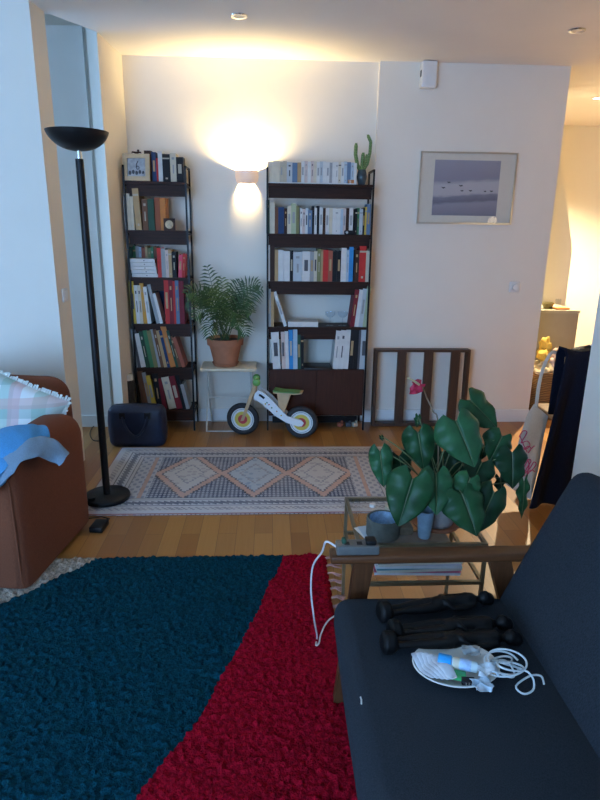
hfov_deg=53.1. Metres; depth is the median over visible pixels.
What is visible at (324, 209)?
book
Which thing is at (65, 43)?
door
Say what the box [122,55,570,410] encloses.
wall
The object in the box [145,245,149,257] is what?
book
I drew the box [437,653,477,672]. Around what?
tube
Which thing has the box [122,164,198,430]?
bookcase
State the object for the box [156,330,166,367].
book
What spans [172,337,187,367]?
book
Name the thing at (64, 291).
light switch
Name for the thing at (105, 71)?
wall
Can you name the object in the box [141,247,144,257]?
book
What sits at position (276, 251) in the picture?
book
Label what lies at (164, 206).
book
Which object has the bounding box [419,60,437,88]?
alarm box
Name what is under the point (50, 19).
wall
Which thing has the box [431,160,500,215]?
print
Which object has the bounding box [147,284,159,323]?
book
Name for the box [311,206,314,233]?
book
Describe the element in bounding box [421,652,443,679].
sachet
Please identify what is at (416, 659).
sachet
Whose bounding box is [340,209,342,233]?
book
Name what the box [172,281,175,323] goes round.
book
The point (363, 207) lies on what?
book
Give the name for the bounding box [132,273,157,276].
book
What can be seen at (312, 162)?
book
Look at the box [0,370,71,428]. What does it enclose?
cushion
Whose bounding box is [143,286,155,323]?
book
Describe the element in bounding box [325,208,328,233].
book
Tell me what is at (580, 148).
wall
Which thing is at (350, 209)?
book
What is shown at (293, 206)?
book
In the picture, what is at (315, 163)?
book
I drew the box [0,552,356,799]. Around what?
shag rug
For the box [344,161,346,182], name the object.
book
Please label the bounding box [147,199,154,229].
book
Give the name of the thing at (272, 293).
book
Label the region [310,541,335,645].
power cable
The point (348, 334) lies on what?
book
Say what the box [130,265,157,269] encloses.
book
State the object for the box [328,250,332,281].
book
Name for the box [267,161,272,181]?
book
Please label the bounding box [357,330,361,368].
book
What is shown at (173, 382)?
book
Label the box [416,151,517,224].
framed picture
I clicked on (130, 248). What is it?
book
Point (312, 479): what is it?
patterned rug
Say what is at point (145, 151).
book
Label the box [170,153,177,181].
book
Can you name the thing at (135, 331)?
book
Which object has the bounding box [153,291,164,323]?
book
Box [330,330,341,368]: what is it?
book
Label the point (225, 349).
pot
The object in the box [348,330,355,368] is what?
book
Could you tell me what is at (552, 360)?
folded cloth
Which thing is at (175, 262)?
book
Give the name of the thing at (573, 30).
recessed light
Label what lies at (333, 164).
book
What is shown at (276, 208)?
book
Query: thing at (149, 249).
book
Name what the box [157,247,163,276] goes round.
book
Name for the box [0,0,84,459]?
wall
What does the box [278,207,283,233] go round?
book
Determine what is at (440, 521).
pot
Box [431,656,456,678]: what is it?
sachet
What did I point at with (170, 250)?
book
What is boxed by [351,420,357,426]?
block
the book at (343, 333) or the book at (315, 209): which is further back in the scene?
the book at (343, 333)
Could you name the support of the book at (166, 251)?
on the bookcase at (146, 188)
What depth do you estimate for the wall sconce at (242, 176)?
4.25 m
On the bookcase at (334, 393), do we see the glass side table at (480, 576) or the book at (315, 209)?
the book at (315, 209)
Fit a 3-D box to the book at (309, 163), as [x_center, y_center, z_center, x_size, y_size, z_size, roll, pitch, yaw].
[0.061,-1.570,4.150,0.022,0.132,0.099,0,16,-3]
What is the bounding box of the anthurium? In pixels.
[368,377,529,535]
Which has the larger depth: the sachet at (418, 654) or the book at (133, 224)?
the book at (133, 224)
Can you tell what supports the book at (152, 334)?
on the bookcase at (146, 188)
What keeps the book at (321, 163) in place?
on the shelf at (268, 182)
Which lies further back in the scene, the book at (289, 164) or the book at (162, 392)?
the book at (162, 392)
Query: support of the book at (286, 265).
on the bookcase at (334, 393)
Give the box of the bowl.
[542,302,554,308]
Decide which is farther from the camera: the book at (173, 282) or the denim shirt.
the book at (173, 282)
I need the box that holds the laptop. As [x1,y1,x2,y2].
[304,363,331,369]
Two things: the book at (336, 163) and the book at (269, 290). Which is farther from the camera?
the book at (269, 290)
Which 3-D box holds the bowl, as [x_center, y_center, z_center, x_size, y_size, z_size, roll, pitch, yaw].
[2.120,-0.810,5.136,0.110,0.050,0.110,0,16,-3]
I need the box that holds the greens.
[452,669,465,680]
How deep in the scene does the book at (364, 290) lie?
4.38 m
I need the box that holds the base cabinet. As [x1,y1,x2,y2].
[535,304,579,361]
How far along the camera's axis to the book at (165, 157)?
4.08 m
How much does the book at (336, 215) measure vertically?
0.170 m
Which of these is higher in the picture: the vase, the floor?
the vase
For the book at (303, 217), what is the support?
on the bookcase at (334, 393)
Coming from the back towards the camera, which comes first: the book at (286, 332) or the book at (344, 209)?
the book at (286, 332)
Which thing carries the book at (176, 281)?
on the bookcase at (146, 188)
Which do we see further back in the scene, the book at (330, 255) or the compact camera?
the book at (330, 255)
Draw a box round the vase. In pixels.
[357,169,366,184]
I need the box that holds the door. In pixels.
[45,25,111,414]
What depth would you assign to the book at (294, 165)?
4.10 m
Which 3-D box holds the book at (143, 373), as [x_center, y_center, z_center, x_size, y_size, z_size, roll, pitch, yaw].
[-1.144,-0.093,4.562,0.066,0.286,0.183,0,16,-3]
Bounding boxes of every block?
[337,420,343,426]
[345,420,350,426]
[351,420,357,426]
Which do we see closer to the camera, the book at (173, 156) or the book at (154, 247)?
the book at (173, 156)
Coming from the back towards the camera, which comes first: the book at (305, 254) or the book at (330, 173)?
the book at (305, 254)
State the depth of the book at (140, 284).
4.30 m
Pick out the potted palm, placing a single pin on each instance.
(225, 348)
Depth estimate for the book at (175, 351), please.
4.41 m
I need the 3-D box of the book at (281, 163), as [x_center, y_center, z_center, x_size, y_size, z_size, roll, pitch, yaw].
[-0.129,-1.570,4.139,0.021,0.131,0.096,0,16,-3]
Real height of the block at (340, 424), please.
0.054 m
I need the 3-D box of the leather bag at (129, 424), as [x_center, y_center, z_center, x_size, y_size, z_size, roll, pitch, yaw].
[-1.138,0.175,4.212,0.405,0.319,0.187,0,16,-3]
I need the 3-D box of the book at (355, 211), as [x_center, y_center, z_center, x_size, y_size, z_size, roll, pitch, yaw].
[0.390,-1.265,4.261,0.016,0.172,0.117,0,16,-3]
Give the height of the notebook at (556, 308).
0.014 m
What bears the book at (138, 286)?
on the bookcase at (146, 188)
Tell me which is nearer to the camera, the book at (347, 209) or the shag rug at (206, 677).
the shag rug at (206, 677)
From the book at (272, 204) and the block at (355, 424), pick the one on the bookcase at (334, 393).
the book at (272, 204)
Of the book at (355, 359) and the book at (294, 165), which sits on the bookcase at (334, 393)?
the book at (355, 359)
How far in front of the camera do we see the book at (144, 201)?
4.13 m
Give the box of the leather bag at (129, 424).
[108,403,167,446]
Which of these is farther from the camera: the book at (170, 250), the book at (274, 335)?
the book at (274, 335)
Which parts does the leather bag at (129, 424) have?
handle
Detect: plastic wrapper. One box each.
[469,676,493,691]
[476,661,499,676]
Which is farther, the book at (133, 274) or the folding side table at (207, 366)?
the folding side table at (207, 366)
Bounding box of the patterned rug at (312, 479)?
[88,446,393,515]
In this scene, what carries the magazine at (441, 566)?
on the magazine at (377, 570)
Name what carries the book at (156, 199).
on the bookcase at (146, 188)
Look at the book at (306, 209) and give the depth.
4.19 m
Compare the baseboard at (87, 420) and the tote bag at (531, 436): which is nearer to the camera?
the tote bag at (531, 436)
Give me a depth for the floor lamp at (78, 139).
3.05 m
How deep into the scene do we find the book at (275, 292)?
4.36 m
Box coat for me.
[529,346,590,508]
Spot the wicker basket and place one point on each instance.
(545, 389)
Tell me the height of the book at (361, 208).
0.180 m
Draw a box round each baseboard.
[81,415,107,426]
[195,408,528,421]
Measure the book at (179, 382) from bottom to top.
0.264 m
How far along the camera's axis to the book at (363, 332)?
4.46 m
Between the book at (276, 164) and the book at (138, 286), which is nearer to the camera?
the book at (276, 164)
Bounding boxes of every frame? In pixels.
[122,153,149,180]
[370,348,470,425]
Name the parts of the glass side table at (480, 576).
leg, frame, frame, leg, leg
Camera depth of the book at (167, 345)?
4.39 m
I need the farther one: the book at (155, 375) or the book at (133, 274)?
the book at (155, 375)
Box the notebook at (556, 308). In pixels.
[552,307,569,309]
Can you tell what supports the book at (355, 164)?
on the shelf at (268, 182)
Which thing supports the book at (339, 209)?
on the bookcase at (334, 393)
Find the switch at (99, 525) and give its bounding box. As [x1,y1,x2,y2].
[89,516,109,532]
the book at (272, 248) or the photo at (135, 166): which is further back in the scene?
the book at (272, 248)
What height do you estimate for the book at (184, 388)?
0.196 m
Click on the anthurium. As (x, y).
(454, 482)
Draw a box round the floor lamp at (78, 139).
[44,126,129,507]
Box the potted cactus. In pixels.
[354,134,371,184]
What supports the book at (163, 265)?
on the bookcase at (146, 188)
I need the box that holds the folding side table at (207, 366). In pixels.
[200,361,256,431]
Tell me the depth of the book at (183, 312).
4.32 m
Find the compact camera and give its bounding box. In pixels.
[344,230,354,234]
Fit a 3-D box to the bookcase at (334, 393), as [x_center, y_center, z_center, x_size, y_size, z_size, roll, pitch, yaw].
[0.126,-0.704,4.455,0.744,1.885,0.228,0,16,-3]
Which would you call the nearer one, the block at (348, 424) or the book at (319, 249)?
the book at (319, 249)
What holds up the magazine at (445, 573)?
on the glass side table at (480, 576)
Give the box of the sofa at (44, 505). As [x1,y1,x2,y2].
[0,374,94,588]
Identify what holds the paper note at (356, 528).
on the glass side table at (480, 576)
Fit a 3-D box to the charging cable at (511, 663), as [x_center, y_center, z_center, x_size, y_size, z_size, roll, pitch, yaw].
[0.514,0.648,1.439,0.142,0.060,0.085,8,18,25]
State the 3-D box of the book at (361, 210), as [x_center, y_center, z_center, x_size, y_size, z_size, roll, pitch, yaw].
[0.425,-1.265,4.263,0.023,0.173,0.117,0,16,-3]
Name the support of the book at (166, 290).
on the bookcase at (146, 188)
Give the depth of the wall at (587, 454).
2.55 m
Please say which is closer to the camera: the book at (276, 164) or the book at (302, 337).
the book at (276, 164)
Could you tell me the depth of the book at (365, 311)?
4.38 m
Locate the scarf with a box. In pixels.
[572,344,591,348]
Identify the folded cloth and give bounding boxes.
[534,360,553,374]
[549,348,557,367]
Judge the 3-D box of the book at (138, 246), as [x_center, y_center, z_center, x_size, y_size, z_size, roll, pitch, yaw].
[-1.175,-1.024,4.399,0.022,0.210,0.142,0,16,-3]
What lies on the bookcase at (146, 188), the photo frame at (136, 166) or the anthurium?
the photo frame at (136, 166)
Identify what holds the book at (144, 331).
on the bookcase at (146, 188)
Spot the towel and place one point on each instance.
(545, 346)
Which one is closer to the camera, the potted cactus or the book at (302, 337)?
the potted cactus
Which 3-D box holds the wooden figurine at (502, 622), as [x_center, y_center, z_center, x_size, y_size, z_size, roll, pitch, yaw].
[0.405,0.599,1.598,0.356,0.065,0.073,-2,16,-10]
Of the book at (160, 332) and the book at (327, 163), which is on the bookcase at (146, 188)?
the book at (160, 332)
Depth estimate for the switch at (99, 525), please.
3.06 m
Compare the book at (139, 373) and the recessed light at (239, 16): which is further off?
the book at (139, 373)
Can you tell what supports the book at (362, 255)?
on the bookcase at (334, 393)
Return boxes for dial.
[509,282,519,291]
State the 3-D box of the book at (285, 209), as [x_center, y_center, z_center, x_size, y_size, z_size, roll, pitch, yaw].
[-0.102,-1.264,4.236,0.022,0.172,0.112,0,16,-3]
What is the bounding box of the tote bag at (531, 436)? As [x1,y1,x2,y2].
[505,350,556,499]
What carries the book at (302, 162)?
on the shelf at (268, 182)
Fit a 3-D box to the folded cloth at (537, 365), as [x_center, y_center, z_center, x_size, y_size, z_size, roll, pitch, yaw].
[1.990,-0.255,4.930,0.200,0.145,0.258,0,16,-3]
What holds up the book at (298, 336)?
on the bookcase at (334, 393)
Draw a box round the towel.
[536,336,551,362]
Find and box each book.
[126,193,130,229]
[128,281,136,323]
[129,196,135,229]
[129,247,132,275]
[130,258,156,261]
[130,262,156,265]
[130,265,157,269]
[130,328,137,366]
[131,269,157,273]
[132,188,143,229]
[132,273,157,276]
[133,246,135,257]
[134,285,139,323]
[134,329,140,366]
[135,245,140,257]
[135,333,145,367]
[137,285,143,323]
[137,371,147,402]
[139,283,147,323]
[139,331,149,367]
[141,199,148,229]
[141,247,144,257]
[142,372,150,402]
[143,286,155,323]
[143,330,153,367]
[144,150,152,180]
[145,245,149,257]
[146,375,155,403]
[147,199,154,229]
[147,247,150,257]
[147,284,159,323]
[147,330,157,367]
[151,152,157,180]
[151,329,160,367]
[152,373,161,403]
[153,246,158,257]
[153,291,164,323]
[153,329,163,366]
[154,197,160,229]
[156,158,158,180]
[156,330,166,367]
[157,151,164,181]
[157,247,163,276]
[157,291,164,313]
[158,378,167,408]
[159,198,168,230]
[159,330,169,367]
[160,327,175,366]
[161,248,167,276]
[161,376,175,408]
[162,154,170,181]
[164,280,169,323]
[165,249,168,277]
[166,330,177,367]
[168,249,173,277]
[168,280,173,323]
[169,375,182,408]
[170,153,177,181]
[170,336,181,366]
[171,251,178,277]
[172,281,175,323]
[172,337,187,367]
[175,280,179,323]
[175,375,185,408]
[176,157,184,181]
[178,254,182,277]
[178,281,187,323]
[180,380,191,408]
[182,253,186,277]
[266,200,269,232]
[266,245,269,280]
[266,287,270,326]
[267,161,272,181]
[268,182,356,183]
[270,202,274,233]
[270,246,274,280]
[271,292,273,326]
[271,332,280,368]
[273,161,279,181]
[274,291,286,326]
[275,207,277,233]
[275,250,277,280]
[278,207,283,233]
[278,250,283,280]
[280,162,282,181]
[281,331,285,368]
[283,161,286,181]
[283,250,289,280]
[284,208,286,233]
[285,331,288,368]
[287,162,291,181]
[287,206,290,233]
[287,319,317,326]
[288,330,292,368]
[290,250,292,280]
[291,203,295,233]
[292,163,296,181]
[293,251,301,280]
[293,330,297,368]
[296,206,298,233]
[297,162,300,181]
[297,335,300,368]
[299,208,302,233]
[301,161,304,182]
[301,335,303,368]
[302,209,304,233]
[302,251,309,280]
[304,161,307,182]
[305,208,307,233]
[307,162,310,182]
[308,210,311,233]
[310,252,313,280]
[311,161,313,182]
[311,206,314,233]
[313,162,316,182]
[313,250,316,280]
[314,208,316,233]
[316,162,319,182]
[316,206,319,233]
[316,248,320,280]
[319,207,322,233]
[320,162,322,182]
[321,249,322,281]
[322,208,325,233]
[322,249,328,281]
[323,161,325,182]
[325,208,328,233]
[326,162,329,182]
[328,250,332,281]
[329,163,332,182]
[329,208,332,233]
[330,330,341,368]
[332,162,334,182]
[332,208,335,233]
[332,250,336,281]
[335,162,338,182]
[335,209,337,233]
[336,250,340,281]
[337,208,340,233]
[338,162,340,182]
[338,330,346,368]
[339,248,346,281]
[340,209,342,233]
[341,162,343,182]
[343,208,345,233]
[343,330,350,368]
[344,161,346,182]
[346,208,348,229]
[346,249,348,281]
[347,162,350,182]
[347,247,353,281]
[347,289,359,326]
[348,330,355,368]
[349,208,352,229]
[350,163,353,179]
[353,209,357,234]
[353,249,359,281]
[353,330,358,368]
[354,163,356,182]
[354,290,362,326]
[355,208,359,234]
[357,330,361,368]
[358,246,366,281]
[358,289,366,326]
[359,209,362,234]
[359,330,368,368]
[361,208,364,234]
[363,207,366,234]
[363,286,370,326]
[364,204,370,234]
[365,250,369,281]
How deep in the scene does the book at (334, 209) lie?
4.20 m
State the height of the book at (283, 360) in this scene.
0.281 m
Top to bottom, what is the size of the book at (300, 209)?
0.173 m
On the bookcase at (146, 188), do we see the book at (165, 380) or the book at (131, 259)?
the book at (165, 380)
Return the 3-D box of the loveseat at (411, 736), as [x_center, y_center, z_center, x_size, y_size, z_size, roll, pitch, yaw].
[0.507,0.767,1.227,0.777,0.858,1.382,0,16,-3]
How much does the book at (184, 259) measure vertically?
0.165 m
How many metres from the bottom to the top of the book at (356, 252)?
0.223 m
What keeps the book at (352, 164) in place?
on the shelf at (268, 182)
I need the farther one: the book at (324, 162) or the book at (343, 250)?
the book at (343, 250)
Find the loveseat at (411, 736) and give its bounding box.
[329,473,599,799]
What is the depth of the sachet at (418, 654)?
1.45 m
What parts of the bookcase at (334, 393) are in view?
ladder frame, door, shelf rail, rail, shelf, shelf, shelf rail, shelf rail, shelf, shelf rail, shelf, door, ladder frame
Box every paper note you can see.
[354,527,364,537]
[358,526,366,536]
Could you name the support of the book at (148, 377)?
on the bookcase at (146, 188)
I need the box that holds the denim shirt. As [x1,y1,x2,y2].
[0,424,68,486]
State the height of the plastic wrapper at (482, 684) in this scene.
0.013 m
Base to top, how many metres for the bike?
0.454 m
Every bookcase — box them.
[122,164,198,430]
[266,167,374,430]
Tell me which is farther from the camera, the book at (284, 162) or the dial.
the dial
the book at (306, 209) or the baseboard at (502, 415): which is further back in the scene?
the baseboard at (502, 415)
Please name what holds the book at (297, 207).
on the bookcase at (334, 393)
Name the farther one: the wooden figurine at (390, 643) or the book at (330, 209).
the book at (330, 209)
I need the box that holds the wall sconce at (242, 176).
[235,170,257,183]
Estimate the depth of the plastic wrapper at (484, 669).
1.42 m
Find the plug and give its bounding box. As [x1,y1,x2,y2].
[461,676,474,685]
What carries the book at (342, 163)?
on the shelf at (268, 182)
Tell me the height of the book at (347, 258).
0.222 m
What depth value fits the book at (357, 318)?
4.38 m
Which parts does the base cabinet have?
door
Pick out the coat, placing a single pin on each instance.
(569, 378)
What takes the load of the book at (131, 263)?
on the book at (131, 267)
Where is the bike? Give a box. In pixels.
[227,374,317,437]
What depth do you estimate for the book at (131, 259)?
4.21 m
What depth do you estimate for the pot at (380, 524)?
2.09 m
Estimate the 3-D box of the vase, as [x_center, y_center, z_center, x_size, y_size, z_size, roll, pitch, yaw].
[0.429,-1.547,4.170,0.072,0.100,0.072,0,16,-3]
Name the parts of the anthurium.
stem, stem, flower stem, stem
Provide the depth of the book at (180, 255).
4.24 m
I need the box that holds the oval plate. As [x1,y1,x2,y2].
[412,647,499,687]
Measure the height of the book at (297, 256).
0.204 m
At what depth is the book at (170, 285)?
4.30 m
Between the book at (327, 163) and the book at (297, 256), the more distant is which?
the book at (297, 256)
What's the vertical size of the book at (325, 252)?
0.220 m
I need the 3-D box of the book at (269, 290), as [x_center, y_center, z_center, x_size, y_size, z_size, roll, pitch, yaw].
[-0.231,-0.691,4.428,0.032,0.272,0.172,0,16,-3]
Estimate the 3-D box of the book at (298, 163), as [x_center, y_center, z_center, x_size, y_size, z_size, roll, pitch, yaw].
[-0.007,-1.567,4.144,0.024,0.127,0.097,0,16,-3]
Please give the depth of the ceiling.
3.49 m
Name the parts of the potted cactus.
cactus arm, cactus arm, cactus arm, cactus arm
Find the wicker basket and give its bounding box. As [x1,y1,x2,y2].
[529,370,552,419]
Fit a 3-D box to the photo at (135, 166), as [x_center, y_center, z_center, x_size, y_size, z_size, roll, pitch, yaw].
[-1.102,-1.569,4.049,0.125,0.120,0.016,1,16,0]
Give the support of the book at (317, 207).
on the bookcase at (334, 393)
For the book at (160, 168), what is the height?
0.197 m
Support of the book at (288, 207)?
on the bookcase at (334, 393)
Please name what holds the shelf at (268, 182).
on the bookcase at (334, 393)
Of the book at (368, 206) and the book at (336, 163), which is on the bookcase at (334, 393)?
the book at (368, 206)
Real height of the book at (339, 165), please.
0.135 m
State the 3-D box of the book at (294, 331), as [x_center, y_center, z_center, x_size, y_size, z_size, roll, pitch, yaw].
[-0.039,-0.399,4.525,0.036,0.299,0.184,0,16,-3]
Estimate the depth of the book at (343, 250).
4.29 m
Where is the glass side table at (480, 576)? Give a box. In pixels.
[341,497,488,594]
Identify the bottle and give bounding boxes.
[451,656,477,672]
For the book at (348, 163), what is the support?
on the shelf at (268, 182)
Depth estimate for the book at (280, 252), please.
4.26 m
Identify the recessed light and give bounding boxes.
[230,13,247,19]
[568,28,585,33]
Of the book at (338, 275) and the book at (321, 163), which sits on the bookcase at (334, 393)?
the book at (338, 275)
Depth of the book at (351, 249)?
4.29 m
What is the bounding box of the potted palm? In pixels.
[182,265,263,367]
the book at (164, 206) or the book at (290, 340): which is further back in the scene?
the book at (290, 340)
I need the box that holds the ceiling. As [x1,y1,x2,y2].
[29,0,599,125]
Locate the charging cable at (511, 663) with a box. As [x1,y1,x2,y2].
[484,648,544,694]
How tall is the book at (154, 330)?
0.285 m
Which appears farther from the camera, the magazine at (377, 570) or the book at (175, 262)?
the book at (175, 262)
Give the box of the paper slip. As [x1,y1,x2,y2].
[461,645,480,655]
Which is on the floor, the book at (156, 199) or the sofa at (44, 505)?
the sofa at (44, 505)
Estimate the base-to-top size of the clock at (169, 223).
0.082 m
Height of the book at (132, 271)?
0.024 m
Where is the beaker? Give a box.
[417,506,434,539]
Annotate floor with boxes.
[56,420,554,611]
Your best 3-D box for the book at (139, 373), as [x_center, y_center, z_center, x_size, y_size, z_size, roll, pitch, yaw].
[-1.177,-0.099,4.566,0.077,0.295,0.193,0,16,-3]
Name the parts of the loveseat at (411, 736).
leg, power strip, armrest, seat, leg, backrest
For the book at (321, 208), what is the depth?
4.19 m
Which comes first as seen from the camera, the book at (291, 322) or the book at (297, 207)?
the book at (297, 207)
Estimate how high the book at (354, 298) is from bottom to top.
0.274 m
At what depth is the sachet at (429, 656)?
1.44 m
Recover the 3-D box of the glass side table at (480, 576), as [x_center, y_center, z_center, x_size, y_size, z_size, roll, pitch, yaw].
[0.416,0.663,2.322,0.457,0.450,0.383,0,16,-3]
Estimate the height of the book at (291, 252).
0.211 m
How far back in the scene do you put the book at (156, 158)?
4.08 m
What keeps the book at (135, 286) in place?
on the bookcase at (146, 188)
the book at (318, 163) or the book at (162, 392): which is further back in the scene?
the book at (162, 392)
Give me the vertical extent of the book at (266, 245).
0.250 m
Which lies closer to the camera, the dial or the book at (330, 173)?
the book at (330, 173)
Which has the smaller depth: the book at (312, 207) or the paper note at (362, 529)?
the paper note at (362, 529)
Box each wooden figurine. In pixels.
[376,591,494,622]
[379,628,522,654]
[386,615,513,635]
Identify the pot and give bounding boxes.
[207,335,243,363]
[366,510,399,542]
[432,511,452,528]
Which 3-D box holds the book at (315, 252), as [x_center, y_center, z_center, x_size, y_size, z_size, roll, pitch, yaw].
[0.107,-0.973,4.345,0.023,0.213,0.132,0,16,-3]
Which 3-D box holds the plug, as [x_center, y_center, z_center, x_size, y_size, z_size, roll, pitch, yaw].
[0.394,0.659,1.406,0.033,0.013,0.021,0,16,-3]
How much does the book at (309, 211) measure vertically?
0.161 m
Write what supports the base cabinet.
on the floor
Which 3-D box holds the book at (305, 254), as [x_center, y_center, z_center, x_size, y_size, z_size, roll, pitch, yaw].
[0.040,-0.970,4.340,0.053,0.208,0.134,0,16,-3]
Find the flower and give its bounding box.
[409,379,424,393]
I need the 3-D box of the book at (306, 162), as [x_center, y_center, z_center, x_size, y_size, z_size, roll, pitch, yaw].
[0.039,-1.573,4.147,0.021,0.138,0.098,0,16,-3]
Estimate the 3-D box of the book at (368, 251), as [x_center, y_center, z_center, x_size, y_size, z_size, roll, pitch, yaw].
[0.485,-0.974,4.362,0.034,0.217,0.136,0,16,-3]
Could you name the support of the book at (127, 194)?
on the bookcase at (146, 188)
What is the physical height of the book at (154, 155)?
0.190 m
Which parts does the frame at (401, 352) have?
rail, rail, rail, rail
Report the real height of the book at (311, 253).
0.206 m
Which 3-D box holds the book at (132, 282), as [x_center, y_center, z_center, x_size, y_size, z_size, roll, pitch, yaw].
[-1.201,-0.722,4.379,0.040,0.301,0.190,0,16,-3]
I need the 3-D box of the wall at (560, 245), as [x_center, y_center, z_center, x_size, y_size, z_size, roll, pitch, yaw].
[1.538,-1.339,5.433,1.820,2.600,0.180,0,16,-3]
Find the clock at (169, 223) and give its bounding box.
[163,218,175,230]
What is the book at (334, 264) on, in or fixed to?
on the bookcase at (334, 393)
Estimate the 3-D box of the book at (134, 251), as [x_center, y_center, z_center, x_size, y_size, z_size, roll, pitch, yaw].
[-1.197,-1.024,4.401,0.020,0.210,0.143,0,16,-3]
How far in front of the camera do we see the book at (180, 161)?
4.10 m
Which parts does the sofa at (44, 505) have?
backrest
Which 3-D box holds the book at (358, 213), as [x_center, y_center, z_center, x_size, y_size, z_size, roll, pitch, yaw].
[0.406,-1.270,4.268,0.015,0.179,0.118,0,16,-3]
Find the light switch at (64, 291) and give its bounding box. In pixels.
[61,288,67,302]
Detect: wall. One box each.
[0,0,84,459]
[44,14,113,404]
[85,28,141,403]
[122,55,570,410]
[542,155,571,305]
[560,125,599,346]
[571,292,599,478]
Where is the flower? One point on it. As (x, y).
(416, 387)
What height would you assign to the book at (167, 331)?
0.278 m
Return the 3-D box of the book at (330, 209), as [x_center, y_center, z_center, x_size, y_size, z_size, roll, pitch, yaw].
[0.213,-1.267,4.253,0.023,0.176,0.114,0,16,-3]
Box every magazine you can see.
[373,566,460,575]
[374,564,461,568]
[374,565,462,572]
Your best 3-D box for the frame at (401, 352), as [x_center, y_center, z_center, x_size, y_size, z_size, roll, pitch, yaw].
[0.935,-0.098,4.685,0.738,0.611,0.093,0,16,-3]
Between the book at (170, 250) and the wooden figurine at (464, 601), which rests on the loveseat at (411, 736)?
the wooden figurine at (464, 601)
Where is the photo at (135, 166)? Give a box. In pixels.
[127,158,144,175]
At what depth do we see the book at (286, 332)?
4.44 m
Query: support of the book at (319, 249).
on the bookcase at (334, 393)
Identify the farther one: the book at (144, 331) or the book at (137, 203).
the book at (144, 331)
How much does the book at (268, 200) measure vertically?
0.222 m
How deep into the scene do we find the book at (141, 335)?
4.38 m
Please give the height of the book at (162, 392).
0.240 m
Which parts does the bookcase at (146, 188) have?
ladder frame, shelf rail, shelf, shelf rail, shelf, shelf rail, shelf, shelf rail, shelf, shelf rail, shelf, shelf rail, shelf, ladder frame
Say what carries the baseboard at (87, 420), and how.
attached to the wall at (50, 19)
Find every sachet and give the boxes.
[411,652,434,677]
[416,652,439,678]
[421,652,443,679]
[427,654,449,679]
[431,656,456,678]
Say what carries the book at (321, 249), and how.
on the bookcase at (334, 393)
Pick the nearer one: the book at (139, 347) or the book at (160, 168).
the book at (160, 168)
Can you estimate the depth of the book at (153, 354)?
4.39 m
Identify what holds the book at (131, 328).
on the bookcase at (146, 188)

